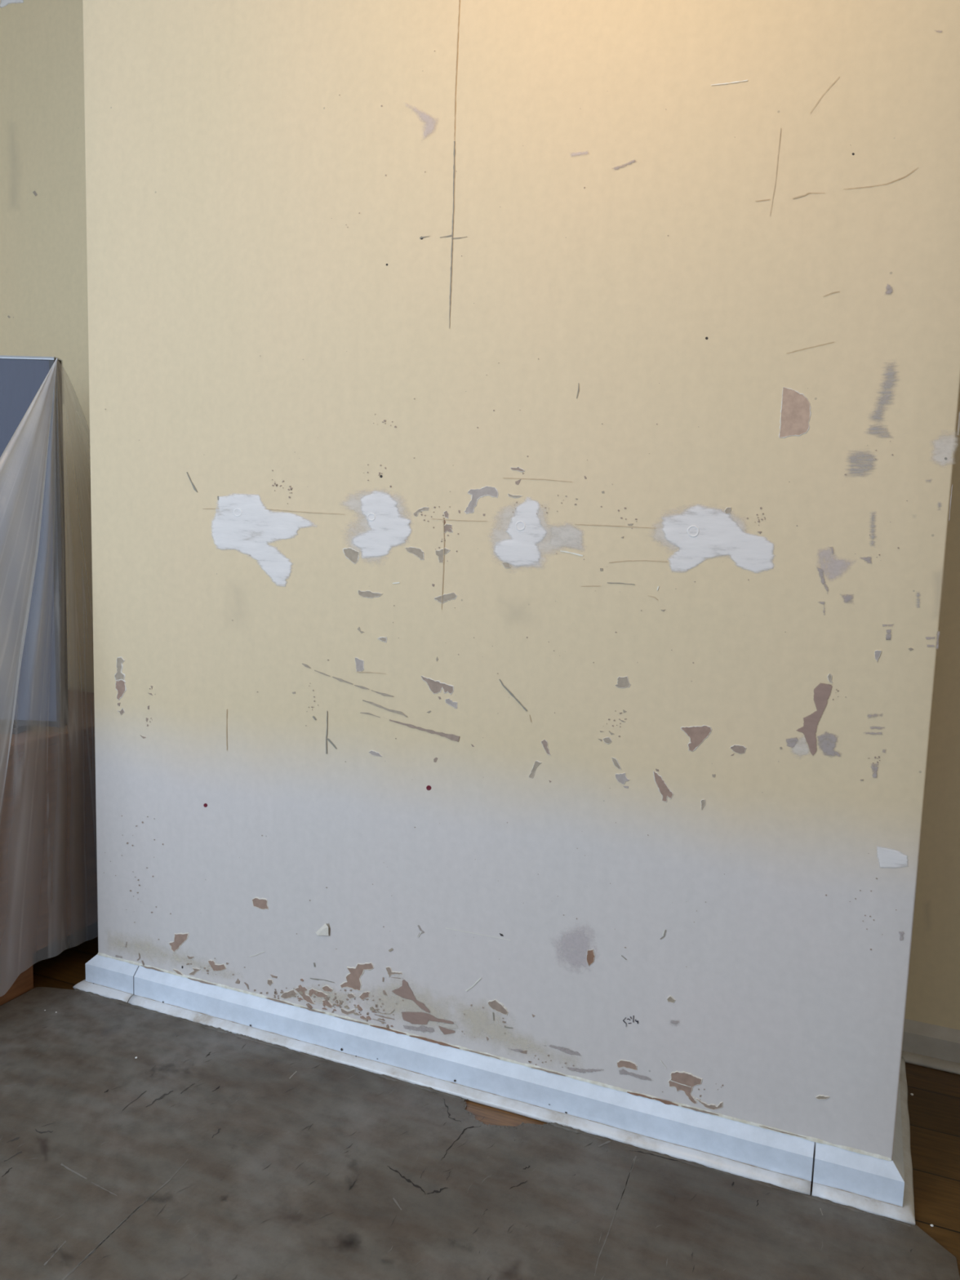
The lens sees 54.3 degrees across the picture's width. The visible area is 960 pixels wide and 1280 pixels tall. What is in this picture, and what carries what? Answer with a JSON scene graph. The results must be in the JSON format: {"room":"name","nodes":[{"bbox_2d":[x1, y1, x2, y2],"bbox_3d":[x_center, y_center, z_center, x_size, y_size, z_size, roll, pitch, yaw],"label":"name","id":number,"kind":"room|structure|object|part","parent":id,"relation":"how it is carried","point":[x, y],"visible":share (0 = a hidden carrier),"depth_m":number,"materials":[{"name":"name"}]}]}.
{"room":"room under renovation","nodes":[
{"label":"room under renovation","id":0,"kind":"room"},
{"bbox_2d":[0,0,959,1063],"bbox_3d":[0.155,-0.495,2.397,6.400,2.752,0.121,4,7,22],"label":"wall","id":1,"kind":"structure","parent":0,"point":[44,310],"depth_m":2.84,"materials":[{"name":"paint"}]},
{"bbox_2d":[902,1018,959,1074],"bbox_3d":[1.990,0.987,1.692,2.265,0.085,0.042,4,7,22],"label":"baseboard","id":2,"kind":"structure","parent":1,"relation":"attached to","point":[934,1046],"depth_m":2.10,"materials":[{"name":"paint"}]},
{"bbox_3d":[1.989,1.019,1.695,2.265,0.019,0.042,4,7,22],"label":"shoe moulding","id":3,"kind":"part","parent":2,"relation":"part of","materials":[{"name":"paint"}]},
{"bbox_2d":[21,921,959,1275],"bbox_3d":[-0.803,1.154,0.381,6.400,0.120,4.871,4,7,22],"label":"floor","id":4,"kind":"structure","parent":0,"point":[934,1106],"depth_m":1.88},
{"bbox_2d":[0,689,97,1005],"bbox_3d":[-1.561,0.503,2.574,1.106,0.624,0.944,4,7,22],"label":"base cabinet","id":5,"kind":"object","parent":4,"relation":"on","point":[51,878],"visible":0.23,"depth_m":2.31,"materials":[{"name":"orange wood"}]},
{"bbox_3d":[-1.193,0.829,2.168,0.060,0.093,0.333,4,7,22],"label":"leg","id":6,"kind":"part","parent":5,"relation":"part of","materials":[{"name":"orange wood"}]},
{"bbox_2d":[0,355,68,733],"bbox_3d":[-1.337,-0.231,2.299,0.620,0.910,0.080,2,7,1],"label":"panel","id":7,"kind":"object","parent":5,"relation":"on","point":[21,378],"visible":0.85,"depth_m":2.29,"materials":[{"name":"grey"}]},
{"bbox_3d":[-1.324,-0.679,2.236,0.596,0.006,0.006,2,7,1],"label":"rail","id":8,"kind":"part","parent":7,"relation":"part of","materials":[{"name":"grey metal"}]},
{"bbox_3d":[-1.034,-0.227,2.282,0.012,0.896,0.006,2,7,1],"label":"rail","id":9,"kind":"part","parent":7,"relation":"part of","materials":[{"name":"grey metal"}]},
{"bbox_2d":[0,355,77,952],"bbox_3d":[-1.326,0.061,2.280,0.678,1.492,1.091,4,7,22],"label":"sheet","id":10,"kind":"object","parent":5,"relation":"on","point":[26,451],"visible":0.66,"depth_m":2.13,"materials":[{"name":"clear plastic"}]},
{"bbox_2d":[0,986,959,1279],"bbox_3d":[-0.391,0.988,1.366,2.042,0.010,1.331,4,7,22],"label":"covering","id":11,"kind":"object","parent":4,"relation":"on","point":[211,1153],"visible":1,"depth_m":1.65,"materials":[{"name":"grey concrete"}]},
{"bbox_2d":[82,0,959,1184],"bbox_3d":[0.033,-0.461,2.084,1.826,2.750,0.557,4,7,22],"label":"wall","id":12,"kind":"structure","parent":0,"point":[522,433],"depth_m":1.78,"materials":[{"name":"beige paint"}]},
{"bbox_2d":[72,954,138,1002],"bbox_3d":[-0.812,0.801,2.547,0.173,0.085,0.592,4,7,22],"label":"baseboard","id":13,"kind":"structure","parent":12,"relation":"attached to","point":[107,977],"depth_m":2.29,"materials":[{"name":"white paint"}]},
{"bbox_3d":[-0.813,0.834,2.551,0.173,0.019,0.592,4,7,22],"label":"shoe moulding","id":14,"kind":"part","parent":13,"relation":"part of","materials":[{"name":"paint"}]},
{"bbox_2d":[128,965,814,1195],"bbox_3d":[-0.121,0.889,1.967,1.549,0.085,0.042,4,7,22],"label":"baseboard","id":15,"kind":"structure","parent":12,"relation":"attached to","point":[784,1161],"depth_m":1.90,"materials":[{"name":"white paint"}]},
{"bbox_2d":[812,1056,915,1225],"bbox_3d":[0.772,0.928,1.874,0.168,0.085,0.552,4,7,22],"label":"baseboard","id":16,"kind":"structure","parent":12,"relation":"attached to","point":[868,1184],"depth_m":1.65,"materials":[{"name":"white paint"}]}
]}

